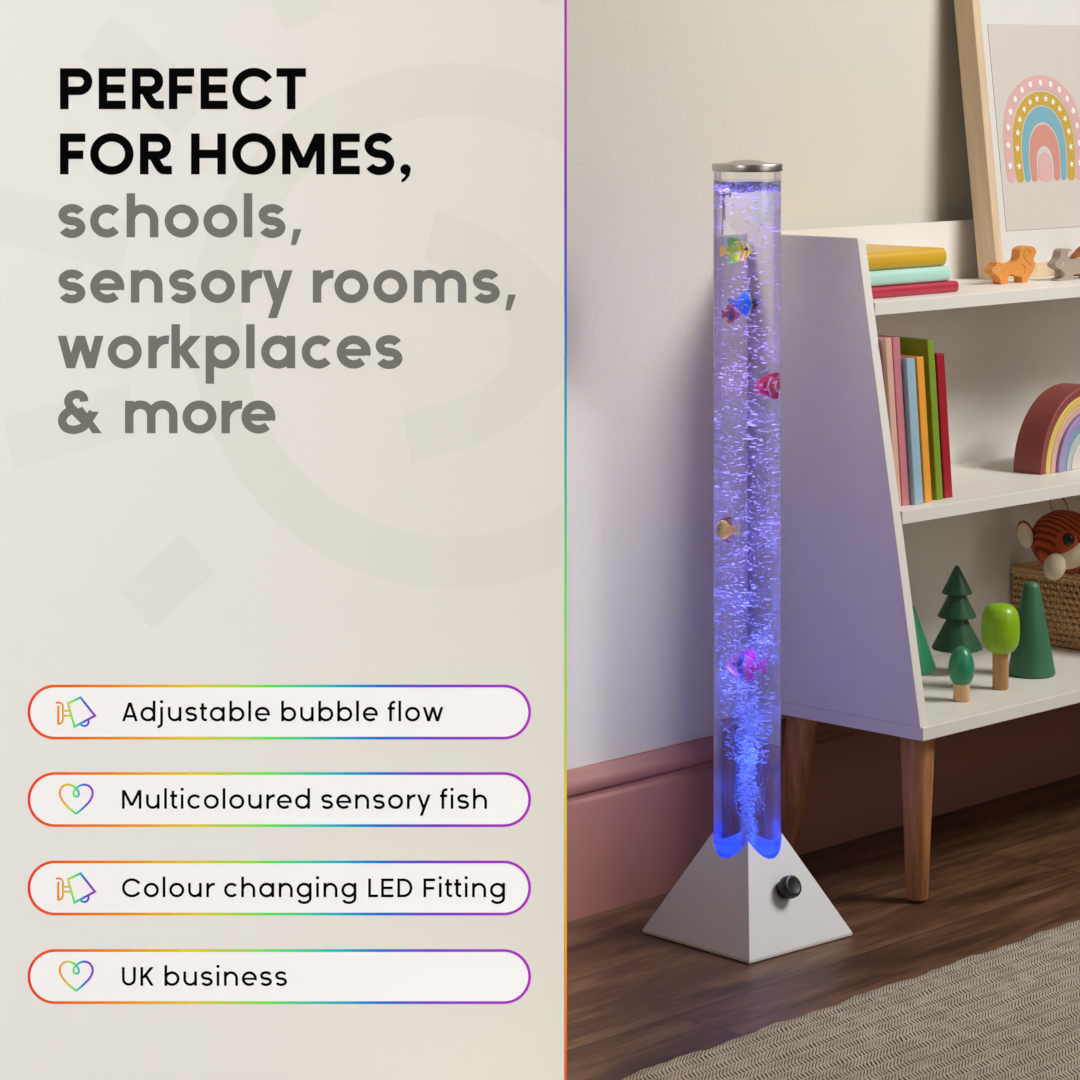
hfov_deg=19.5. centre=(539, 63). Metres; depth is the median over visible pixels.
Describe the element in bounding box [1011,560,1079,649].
wicker basket
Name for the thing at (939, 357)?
book
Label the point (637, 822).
baseboard
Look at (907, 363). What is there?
book
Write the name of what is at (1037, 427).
arch
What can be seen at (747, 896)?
lamp
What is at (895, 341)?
book
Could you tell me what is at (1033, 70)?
print
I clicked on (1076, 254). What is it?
wooden toy
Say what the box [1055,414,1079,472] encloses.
arch
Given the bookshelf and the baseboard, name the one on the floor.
the bookshelf
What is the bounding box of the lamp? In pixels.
[643,160,851,963]
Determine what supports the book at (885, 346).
on the bookshelf
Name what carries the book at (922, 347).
on the bookshelf
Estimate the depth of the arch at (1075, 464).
4.14 m
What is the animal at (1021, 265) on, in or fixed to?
on the bookshelf
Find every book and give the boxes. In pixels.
[866,244,946,270]
[869,266,949,286]
[871,280,958,298]
[878,335,942,499]
[878,336,909,505]
[878,337,900,505]
[901,355,931,502]
[901,357,922,504]
[934,353,952,497]
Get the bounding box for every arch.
[1013,383,1079,474]
[1045,396,1079,473]
[1050,405,1079,472]
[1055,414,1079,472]
[1063,426,1079,470]
[1066,433,1079,470]
[1071,443,1079,469]
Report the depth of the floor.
3.59 m
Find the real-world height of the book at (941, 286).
0.014 m
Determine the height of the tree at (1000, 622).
0.106 m
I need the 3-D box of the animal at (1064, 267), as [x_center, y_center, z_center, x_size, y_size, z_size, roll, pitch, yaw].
[0.707,0.265,4.182,0.015,0.043,0.094,0,0,45]
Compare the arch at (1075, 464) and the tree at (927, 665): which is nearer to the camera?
the tree at (927, 665)
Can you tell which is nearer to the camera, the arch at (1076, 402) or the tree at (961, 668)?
the tree at (961, 668)
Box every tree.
[912,605,935,675]
[932,565,981,652]
[948,646,974,701]
[981,603,1019,689]
[1009,581,1055,678]
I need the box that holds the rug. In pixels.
[622,920,1079,1079]
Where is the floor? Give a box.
[567,775,1079,1079]
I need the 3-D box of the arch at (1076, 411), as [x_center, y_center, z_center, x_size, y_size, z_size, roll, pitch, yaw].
[0.709,0.489,4.173,0.044,0.086,0.171,0,0,45]
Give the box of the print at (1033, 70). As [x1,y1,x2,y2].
[987,24,1079,230]
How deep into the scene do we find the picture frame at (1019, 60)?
4.25 m
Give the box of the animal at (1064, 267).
[1047,248,1079,280]
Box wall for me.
[567,0,973,769]
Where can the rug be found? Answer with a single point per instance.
(1012, 1011)
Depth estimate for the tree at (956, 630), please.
4.03 m
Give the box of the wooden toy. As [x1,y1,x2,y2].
[1070,246,1079,275]
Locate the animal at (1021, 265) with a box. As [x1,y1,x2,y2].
[984,246,1035,283]
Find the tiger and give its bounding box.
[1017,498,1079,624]
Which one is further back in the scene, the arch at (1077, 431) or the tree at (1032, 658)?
the arch at (1077, 431)
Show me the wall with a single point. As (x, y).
(859, 103)
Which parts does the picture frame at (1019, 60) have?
frame, frame rail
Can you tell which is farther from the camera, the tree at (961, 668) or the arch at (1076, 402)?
the arch at (1076, 402)
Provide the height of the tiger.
0.196 m
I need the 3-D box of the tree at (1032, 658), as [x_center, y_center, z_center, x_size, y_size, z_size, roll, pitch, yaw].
[0.630,0.722,4.035,0.061,0.119,0.061,0,0,45]
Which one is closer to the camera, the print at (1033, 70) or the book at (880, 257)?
the book at (880, 257)
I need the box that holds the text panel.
[0,0,566,1079]
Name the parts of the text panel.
edge trim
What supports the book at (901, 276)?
on the book at (941, 286)
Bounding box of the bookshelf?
[781,220,1079,903]
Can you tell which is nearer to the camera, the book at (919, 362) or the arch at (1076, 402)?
the book at (919, 362)
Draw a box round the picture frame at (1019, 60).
[954,0,1079,279]
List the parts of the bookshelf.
leg, panel, leg, shelf, panel, shelf, shelf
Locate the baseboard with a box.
[567,703,1079,921]
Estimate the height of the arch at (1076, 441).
0.050 m

